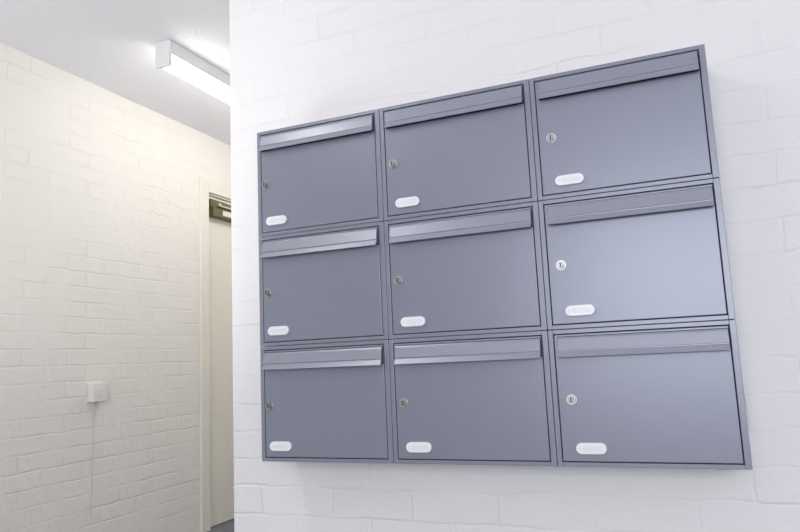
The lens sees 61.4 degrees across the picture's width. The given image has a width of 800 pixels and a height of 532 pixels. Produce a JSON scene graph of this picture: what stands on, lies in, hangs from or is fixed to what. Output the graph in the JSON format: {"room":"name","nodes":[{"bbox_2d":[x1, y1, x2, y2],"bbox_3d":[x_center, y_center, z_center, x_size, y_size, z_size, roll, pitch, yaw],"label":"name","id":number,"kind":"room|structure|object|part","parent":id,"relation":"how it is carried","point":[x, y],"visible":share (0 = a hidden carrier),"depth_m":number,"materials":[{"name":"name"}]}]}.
{"room":"apartment building lobby","nodes":[
{"label":"apartment building lobby","id":0,"kind":"room"},
{"bbox_2d":[0,42,230,531],"bbox_3d":[-1.897,0.181,2.626,0.200,2.400,8.700,-6,-9,22],"label":"wall","id":1,"kind":"structure","parent":0,"point":[99,188],"depth_m":3.32,"materials":[{"name":"white brick"}]},
{"bbox_2d":[88,382,106,515],"bbox_3d":[-1.452,0.873,3.224,0.044,0.618,0.086,-6,-9,22],"label":"wall switch","id":2,"kind":"object","parent":1,"relation":"attached to","point":[97,392],"visible":1,"depth_m":3.23,"materials":[{"name":"white plastic"}]},
{"bbox_3d":[-1.468,0.917,3.220,0.005,0.530,0.015,-6,-9,22],"label":"cord","id":3,"kind":"part","parent":2,"relation":"part of","materials":[{"name":"white plastic"}]},
{"bbox_2d":[199,178,230,531],"bbox_3d":[-1.053,0.559,4.506,0.158,2.100,1.030,-6,-9,22],"label":"frame","id":4,"kind":"object","parent":1,"relation":"attached to","point":[207,188],"visible":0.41,"depth_m":4.04,"materials":[{"name":"white paint"}]},
{"bbox_2d":[209,196,233,526],"bbox_3d":[-1.026,0.596,4.490,0.043,2.003,0.852,-6,-9,22],"label":"leaf","id":5,"kind":"object","parent":1,"relation":"attached to","point":[220,240],"visible":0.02,"depth_m":4.20,"materials":[{"name":"white paint"}]},
{"bbox_2d":[209,199,230,222],"bbox_3d":[-1.109,-0.348,4.381,0.062,0.115,0.355,-6,-9,22],"label":"door closer","id":6,"kind":"object","parent":5,"relation":"attached to","point":[219,210],"depth_m":4.27,"materials":[{"name":"brown metal"}]},
{"bbox_2d":[0,0,230,144],"bbox_3d":[0.515,-1.317,1.799,5.750,0.120,9.100,-6,-9,22],"label":"ceiling","id":7,"kind":"structure","parent":0,"point":[109,45],"depth_m":3.02,"materials":[{"name":"white paint"}]},
{"bbox_2d":[155,39,229,103],"bbox_3d":[-0.774,-0.867,3.712,0.083,0.125,1.520,-6,-9,22],"label":"fluorescent ceiling light","id":8,"kind":"object","parent":7,"relation":"attached to","point":[170,56],"visible":0.44,"depth_m":3.15,"materials":[{"name":"white plastic"}]},
{"bbox_2d":[163,55,229,103],"bbox_3d":[-0.773,-0.836,3.708,0.075,0.056,1.476,-6,-9,22],"label":"diffuser","id":9,"kind":"object","parent":8,"relation":"attached to","point":[180,66],"depth_m":3.20,"materials":[{"name":"white plastic"}]},
{"bbox_2d":[208,518,233,531],"bbox_3d":[0.626,1.176,1.449,5.750,0.120,9.100,-6,-9,22],"label":"floor","id":10,"kind":"structure","parent":0,"point":[227,526],"depth_m":3.99,"materials":[{"name":"grey plastic"}]},
{"bbox_2d":[229,0,799,531],"bbox_3d":[2.102,0.098,3.309,3.818,2.400,4.400,-6,-9,22],"label":"wall","id":11,"kind":"structure","parent":0,"point":[293,62],"depth_m":1.66,"materials":[{"name":"white brick"}]},
{"bbox_2d":[257,109,383,236],"bbox_3d":[-0.191,-0.230,1.815,0.366,0.290,0.168,-6,-9,22],"label":"mailbox","id":12,"kind":"object","parent":11,"relation":"attached to","point":[327,173],"visible":0.88,"depth_m":1.75,"materials":[{"name":"grey metal"}]},
{"bbox_2d":[259,222,392,346],"bbox_3d":[-0.178,0.058,1.775,0.366,0.290,0.168,-6,-9,22],"label":"mailbox","id":13,"kind":"object","parent":11,"relation":"attached to","point":[329,285],"visible":0.88,"depth_m":1.71,"materials":[{"name":"grey metal"}]},
{"bbox_2d":[260,340,393,463],"bbox_3d":[-0.165,0.346,1.734,0.366,0.290,0.168,-6,-9,22],"label":"mailbox","id":14,"kind":"object","parent":11,"relation":"attached to","point":[325,402],"visible":0.87,"depth_m":1.67,"materials":[{"name":"grey metal"}]},
{"bbox_2d":[384,202,547,338],"bbox_3d":[0.167,0.023,1.635,0.380,0.290,0.168,-6,-9,22],"label":"mailbox","id":15,"kind":"object","parent":11,"relation":"attached to","point":[477,271],"visible":0.9,"depth_m":1.57,"materials":[{"name":"grey metal"}]},
{"bbox_2d":[379,79,537,220],"bbox_3d":[0.154,-0.266,1.675,0.380,0.290,0.168,-6,-9,22],"label":"mailbox","id":16,"kind":"object","parent":15,"relation":"on","point":[472,149],"visible":0.9,"depth_m":1.61,"materials":[{"name":"grey metal"}]},
{"bbox_2d":[389,331,557,465],"bbox_3d":[0.180,0.311,1.594,0.380,0.290,0.168,-6,-9,22],"label":"mailbox","id":17,"kind":"object","parent":11,"relation":"attached to","point":[481,399],"visible":0.91,"depth_m":1.53,"materials":[{"name":"grey metal"}]},
{"bbox_2d":[538,178,735,329],"bbox_3d":[0.516,-0.013,1.493,0.373,0.290,0.168,-6,-9,22],"label":"mailbox","id":18,"kind":"object","parent":11,"relation":"attached to","point":[654,254],"visible":0.94,"depth_m":1.43,"materials":[{"name":"grey metal"}]},
{"bbox_2d":[529,44,718,200],"bbox_3d":[0.503,-0.301,1.534,0.373,0.290,0.168,-6,-9,22],"label":"mailbox","id":19,"kind":"object","parent":18,"relation":"on","point":[643,121],"visible":0.9,"depth_m":1.47,"materials":[{"name":"grey metal"}]},
{"bbox_2d":[548,320,752,469],"bbox_3d":[0.528,0.275,1.453,0.373,0.290,0.168,-6,-9,22],"label":"mailbox","id":20,"kind":"object","parent":11,"relation":"attached to","point":[671,395],"visible":1,"depth_m":1.39,"materials":[{"name":"grey metal"}]}
]}

